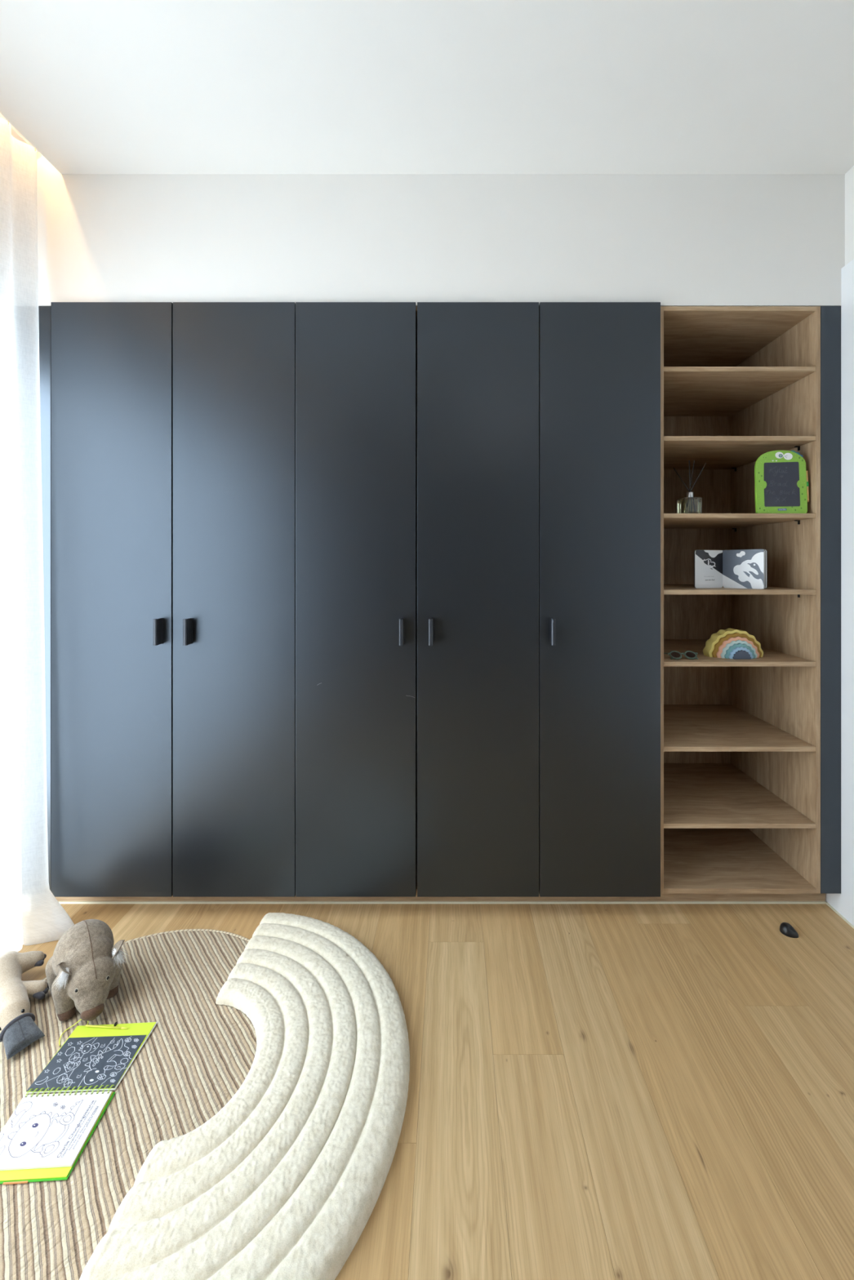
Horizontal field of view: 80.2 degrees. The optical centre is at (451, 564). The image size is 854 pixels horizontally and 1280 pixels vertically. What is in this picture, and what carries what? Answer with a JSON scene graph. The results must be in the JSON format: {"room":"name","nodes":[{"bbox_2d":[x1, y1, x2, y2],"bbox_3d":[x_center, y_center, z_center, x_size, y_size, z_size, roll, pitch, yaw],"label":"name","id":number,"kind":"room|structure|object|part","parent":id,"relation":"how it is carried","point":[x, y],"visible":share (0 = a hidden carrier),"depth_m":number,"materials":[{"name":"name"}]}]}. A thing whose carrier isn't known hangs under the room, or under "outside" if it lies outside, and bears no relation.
{"room":"child's bedroom","nodes":[
{"label":"child's bedroom","id":0,"kind":"room"},
{"bbox_2d":[0,117,74,956],"bbox_3d":[-1.438,-0.102,0.492,0.215,2.715,2.584,0,0,3],"label":"sheer curtain","id":1,"kind":"object","parent":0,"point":[25,891],"visible":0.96,"depth_m":1.72,"materials":[{"name":"fabric"}]},
{"bbox_2d":[0,0,853,173],"bbox_3d":[-0.167,-1.488,-0.294,3.447,0.182,4.412,0,0,0],"label":"ceiling","id":2,"kind":"structure","parent":0,"point":[95,86],"depth_m":1.48,"materials":[{"name":"white paint"}]},
{"bbox_2d":[0,112,38,151],"bbox_3d":[-1.466,-1.478,-0.150,0.020,0.023,3.900,0,0,0],"label":"light strip","id":3,"kind":"object","parent":2,"relation":"attached to","point":[2,116],"visible":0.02,"depth_m":1.72,"materials":[{"name":"white plastic"}]},
{"bbox_2d":[5,903,853,1279],"bbox_3d":[-0.258,1.286,0.000,3.646,0.060,5.000,0,0,0],"label":"floor","id":4,"kind":"structure","parent":0,"point":[597,1091],"depth_m":1.22,"materials":[{"name":"brown wood"}]},
{"bbox_2d":[0,928,256,1279],"bbox_3d":[-0.869,1.252,1.048,0.858,0.006,1.390,0,0,0],"label":"rug","id":5,"kind":"object","parent":4,"relation":"on","point":[199,1051],"visible":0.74,"depth_m":1.22,"materials":[{"name":"fabric"}]},
{"bbox_2d":[0,951,48,1059],"bbox_3d":[-1.243,1.206,1.405,0.390,0.087,0.219,0,0,45],"label":"toy platypus","id":6,"kind":"object","parent":5,"relation":"on","point":[18,1027],"visible":0.98,"depth_m":1.39,"materials":[{"name":"grey fabric"}]},
{"bbox_2d":[0,1022,157,1184],"bbox_3d":[-0.898,1.243,1.198,0.215,0.012,0.354,0,0,-3],"label":"notebook","id":7,"kind":"object","parent":5,"relation":"on","point":[46,1135],"visible":1,"depth_m":1.17,"materials":[{"name":"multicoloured paper"}]},
{"bbox_2d":[44,919,126,1021],"bbox_3d":[-1.050,1.155,1.457,0.262,0.188,0.175,0,0,41],"label":"toy wombat","id":8,"kind":"object","parent":5,"relation":"on","point":[83,971],"visible":1,"depth_m":1.41,"materials":[{"name":"brown fabric"}]},
{"bbox_2d":[58,1018,127,1045],"bbox_3d":[-0.955,1.243,1.364,0.166,0.012,0.063,0,0,-16],"label":"stylus","id":9,"kind":"object","parent":5,"relation":"on","point":[86,1024],"visible":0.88,"depth_m":1.36,"materials":[{"name":"yellow plastic"}]},
{"bbox_3d":[-1.013,1.243,1.353,0.041,0.012,0.069,0,0,35],"label":"cord","id":10,"kind":"part","parent":9,"relation":"part of","materials":[{"name":"yellow plastic"}]},
{"bbox_2d":[50,302,295,897],"bbox_3d":[-0.985,0.124,2.061,0.864,2.106,0.622,0,0,0],"label":"tall cabinet","id":11,"kind":"object","parent":4,"relation":"on","point":[173,424],"visible":0.95,"depth_m":1.79,"materials":[{"name":"black wood"}]},
{"bbox_3d":[-1.203,0.123,1.801,0.427,2.104,0.020,0,0,0],"label":"door","id":12,"kind":"part","parent":11,"relation":"part of","materials":[{"name":"grey paint"}]},
{"bbox_3d":[-1.026,0.234,1.770,0.015,0.091,0.042,0,0,0],"label":"handle","id":13,"kind":"part","parent":11,"relation":"part of","materials":[{"name":"metal"}]},
{"bbox_3d":[-0.922,0.234,1.770,0.015,0.091,0.042,0,0,0],"label":"handle","id":14,"kind":"part","parent":11,"relation":"part of","materials":[{"name":"metal"}]},
{"bbox_3d":[-0.770,0.123,1.801,0.432,2.104,0.020,0,0,0],"label":"door","id":15,"kind":"part","parent":11,"relation":"part of","materials":[{"name":"grey paint"}]},
{"bbox_2d":[79,912,409,1279],"bbox_3d":[-0.386,1.237,1.225,0.586,0.040,1.161,0,0,0],"label":"rug","id":16,"kind":"object","parent":4,"relation":"on","point":[285,1180],"visible":1,"depth_m":1.07,"materials":[{"name":"beige fabric"}]},
{"bbox_2d":[295,302,538,897],"bbox_3d":[-0.121,0.124,2.061,0.863,2.106,0.622,0,0,0],"label":"tall cabinet","id":17,"kind":"object","parent":4,"relation":"on","point":[417,427],"visible":1,"depth_m":1.79,"materials":[{"name":"black wood"}]},
{"bbox_3d":[-0.339,0.123,1.801,0.425,2.104,0.020,0,0,0],"label":"door","id":18,"kind":"part","parent":17,"relation":"part of","materials":[{"name":"grey paint"}]},
{"bbox_3d":[-0.174,0.234,1.770,0.015,0.091,0.042,0,0,0],"label":"handle","id":19,"kind":"part","parent":17,"relation":"part of","materials":[{"name":"metal"}]},
{"bbox_3d":[-0.072,0.234,1.770,0.015,0.091,0.042,0,0,0],"label":"handle","id":20,"kind":"part","parent":17,"relation":"part of","materials":[{"name":"metal"}]},
{"bbox_3d":[0.094,0.123,1.801,0.430,2.104,0.020,0,0,0],"label":"door","id":21,"kind":"part","parent":17,"relation":"part of","materials":[{"name":"grey paint"}]},
{"bbox_2d":[55,893,826,903],"bbox_3d":[-0.057,1.216,1.885,2.886,0.079,0.020,0,0,0],"label":"plinth","id":22,"kind":"object","parent":4,"relation":"on","point":[664,898],"visible":0.43,"depth_m":1.88,"materials":[{"name":"brown wood"}]},
{"bbox_2d":[538,302,660,897],"bbox_3d":[0.526,0.124,2.061,0.428,2.106,0.622,0,0,0],"label":"tall cabinet","id":23,"kind":"object","parent":4,"relation":"on","point":[599,362],"visible":0.92,"depth_m":1.79,"materials":[{"name":"black wood"}]},
{"bbox_3d":[0.353,0.234,1.770,0.015,0.091,0.042,0,0,0],"label":"handle","id":24,"kind":"part","parent":23,"relation":"part of","materials":[{"name":"metal"}]},
{"bbox_2d":[660,306,820,893],"bbox_3d":[1.031,0.127,2.092,0.577,2.101,0.560,0,0,0],"label":"shelf unit","id":25,"kind":"object","parent":4,"relation":"on","point":[740,739],"visible":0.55,"depth_m":1.99,"materials":[{"name":"brown wood"}]},
{"bbox_3d":[0.751,0.127,2.092,0.016,2.101,0.560,0,0,0],"label":"panel","id":26,"kind":"part","parent":25,"relation":"part of","materials":[{"name":"brown wood"}]},
{"bbox_2d":[663,650,697,659],"bbox_3d":[0.854,0.334,1.910,0.114,0.028,0.118,0,0,0],"label":"sunglasses","id":27,"kind":"object","parent":25,"relation":"on","point":[675,655],"visible":0.94,"depth_m":1.87,"materials":[{"name":"green plastic"}]},
{"bbox_2d":[676,497,702,513],"bbox_3d":[0.893,-0.216,1.903,0.063,0.065,0.070,0,0,0],"label":"bottle","id":28,"kind":"object","parent":25,"relation":"on","point":[686,504],"depth_m":1.87,"materials":[{"name":"clear glass"}]},
{"bbox_2d":[673,460,706,513],"bbox_3d":[0.904,-0.287,1.930,0.084,0.207,0.123,0,0,0],"label":"reed diffuser","id":29,"kind":"object","parent":25,"relation":"on","point":[688,504],"visible":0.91,"depth_m":1.87,"materials":[{"name":"clear glass"}]},
{"bbox_3d":[1.032,0.126,2.368,0.545,2.068,0.008,0,0,0],"label":"panel","id":30,"kind":"part","parent":25,"relation":"part of","materials":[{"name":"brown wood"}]},
{"bbox_2d":[693,549,767,589],"bbox_3d":[1.057,0.017,1.938,0.248,0.148,0.090,0,0,18],"label":"book","id":31,"kind":"object","parent":25,"relation":"on","point":[738,568],"visible":1,"depth_m":1.94,"materials":[{"name":"paper"}]},
{"bbox_2d":[695,550,722,573],"bbox_3d":[0.992,-0.009,1.950,0.131,0.095,0.001,0,0,-17],"label":"print","id":32,"kind":"object","parent":31,"relation":"attached to","point":[707,562],"depth_m":1.95},
{"bbox_2d":[722,549,763,588],"bbox_3d":[1.101,0.016,1.916,0.001,0.147,0.142,0,0,-41],"label":"print","id":33,"kind":"object","parent":31,"relation":"attached to","point":[741,568],"depth_m":1.91,"materials":[{"name":"paper"}]},
{"bbox_2d":[702,627,763,657],"bbox_3d":[1.069,0.296,1.926,0.205,0.104,0.046,0,0,0],"label":"arch","id":34,"kind":"object","parent":25,"relation":"on","point":[714,638],"visible":0.84,"depth_m":1.90,"materials":[{"name":"yellow plastic"}]},
{"bbox_2d":[711,632,761,657],"bbox_3d":[1.069,0.302,1.918,0.182,0.092,0.046,0,0,0],"label":"arch","id":35,"kind":"object","parent":25,"relation":"on","point":[726,637],"visible":0.56,"depth_m":1.90,"materials":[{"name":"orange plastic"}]},
{"bbox_2d":[715,635,759,657],"bbox_3d":[1.069,0.308,1.911,0.156,0.079,0.046,0,0,0],"label":"arch","id":36,"kind":"object","parent":25,"relation":"on","point":[729,640],"visible":0.55,"depth_m":1.89,"materials":[{"name":"pink plastic"}]},
{"bbox_2d":[720,640,757,657],"bbox_3d":[1.069,0.314,1.904,0.132,0.067,0.046,0,0,0],"label":"arch","id":37,"kind":"object","parent":25,"relation":"on","point":[736,642],"visible":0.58,"depth_m":1.88,"materials":[{"name":"green plastic"}]},
{"bbox_3d":[1.032,0.936,2.088,0.544,0.016,0.550,0,0,0],"label":"shelf","id":38,"kind":"part","parent":25,"relation":"part of","materials":[{"name":"brown wood"}]},
{"bbox_3d":[1.032,0.661,2.088,0.544,0.016,0.550,0,0,0],"label":"shelf","id":39,"kind":"part","parent":25,"relation":"part of","materials":[{"name":"brown wood"}]},
{"bbox_3d":[1.032,0.356,2.088,0.544,0.016,0.550,0,0,0],"label":"shelf","id":40,"kind":"part","parent":25,"relation":"part of","materials":[{"name":"brown wood"}]},
{"bbox_3d":[1.032,0.099,2.088,0.544,0.016,0.550,0,0,0],"label":"shelf","id":41,"kind":"part","parent":25,"relation":"part of","materials":[{"name":"brown wood"}]},
{"bbox_3d":[1.032,-0.175,2.088,0.544,0.016,0.550,0,0,0],"label":"shelf","id":42,"kind":"part","parent":25,"relation":"part of","materials":[{"name":"brown wood"}]},
{"bbox_3d":[1.032,-0.452,2.088,0.544,0.016,0.550,0,0,0],"label":"shelf","id":43,"kind":"part","parent":25,"relation":"part of","materials":[{"name":"brown wood"}]},
{"bbox_3d":[1.032,-0.700,2.088,0.544,0.016,0.550,0,0,0],"label":"shelf","id":44,"kind":"part","parent":25,"relation":"part of","materials":[{"name":"brown wood"}]},
{"bbox_2d":[724,643,755,658],"bbox_3d":[1.069,0.320,1.897,0.112,0.057,0.046,0,0,0],"label":"arch","id":45,"kind":"object","parent":25,"relation":"on","point":[729,650],"visible":0.54,"depth_m":1.87,"materials":[{"name":"teal plastic"}]},
{"bbox_3d":[1.032,-0.916,2.092,0.545,0.016,0.560,0,0,0],"label":"panel","id":46,"kind":"part","parent":25,"relation":"part of","materials":[{"name":"brown wood"}]},
{"bbox_3d":[1.032,1.168,2.092,0.545,0.018,0.560,0,0,0],"label":"panel","id":47,"kind":"part","parent":25,"relation":"part of","materials":[{"name":"brown wood"}]},
{"bbox_2d":[728,646,753,658],"bbox_3d":[1.069,0.326,1.891,0.088,0.044,0.046,0,0,0],"label":"arch","id":48,"kind":"object","parent":25,"relation":"on","point":[736,649],"visible":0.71,"depth_m":1.87,"materials":[{"name":"blue plastic"}]},
{"bbox_2d":[732,649,751,659],"bbox_3d":[1.069,0.332,1.885,0.064,0.033,0.046,0,0,0],"label":"arch","id":49,"kind":"object","parent":25,"relation":"on","point":[740,655],"visible":0.58,"depth_m":1.86,"materials":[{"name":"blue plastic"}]},
{"bbox_3d":[1.312,0.127,2.092,0.016,2.101,0.560,0,0,0],"label":"panel","id":50,"kind":"part","parent":25,"relation":"part of","materials":[{"name":"brown wood"}]},
{"bbox_2d":[754,449,808,513],"bbox_3d":[1.198,-0.301,1.840,0.192,0.233,0.024,0,0,0],"label":"board","id":51,"kind":"object","parent":25,"relation":"on","point":[780,477],"visible":1,"depth_m":1.83,"materials":[{"name":"green plastic"}]},
{"bbox_2d":[820,306,840,893],"bbox_3d":[1.357,0.126,1.822,0.073,2.102,0.020,0,0,0],"label":"filler panel","id":52,"kind":"object","parent":25,"relation":"attached to","point":[830,316],"visible":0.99,"depth_m":1.81,"materials":[{"name":"grey paint"}]},
{"bbox_2d":[779,922,798,937],"bbox_3d":[1.149,1.242,1.727,0.049,0.029,0.047,0,0,0],"label":"door stop","id":53,"kind":"object","parent":4,"relation":"on","point":[786,929],"visible":1,"depth_m":1.72,"materials":[{"name":"black rubber"}]},
{"bbox_2d":[18,139,844,306],"bbox_3d":[-0.167,-0.102,2.142,3.447,2.835,0.660,0,0,0],"label":"wall","id":54,"kind":"structure","parent":0,"point":[668,239],"depth_m":1.81,"materials":[{"name":"white paint"}]},
{"bbox_2d":[38,306,50,889],"bbox_3d":[-1.507,0.126,1.822,0.146,2.102,0.020,0,0,0],"label":"filler panel","id":55,"kind":"object","parent":54,"relation":"attached to","point":[44,312],"visible":0.07,"depth_m":1.81,"materials":[{"name":"grey paint"}]},
{"bbox_2d":[844,165,853,265],"bbox_3d":[1.482,-0.102,-0.294,0.150,2.835,4.412,0,0,0],"label":"wall","id":56,"kind":"structure","parent":0,"point":[849,175],"depth_m":1.79,"materials":[{"name":"white paint"}]},
{"bbox_2d":[825,258,853,925],"bbox_3d":[1.401,0.099,-0.075,0.013,2.315,3.950,0,0,0],"label":"trim","id":57,"kind":"structure","parent":56,"relation":"attached to","point":[843,903],"depth_m":1.79,"materials":[{"name":"white paint"}]},
{"bbox_2d":[826,902,853,928],"bbox_3d":[1.390,1.254,-0.086,0.008,0.003,3.928,0,0,0],"label":"trim","id":58,"kind":"structure","parent":56,"relation":"attached to","point":[827,904],"depth_m":1.81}
]}

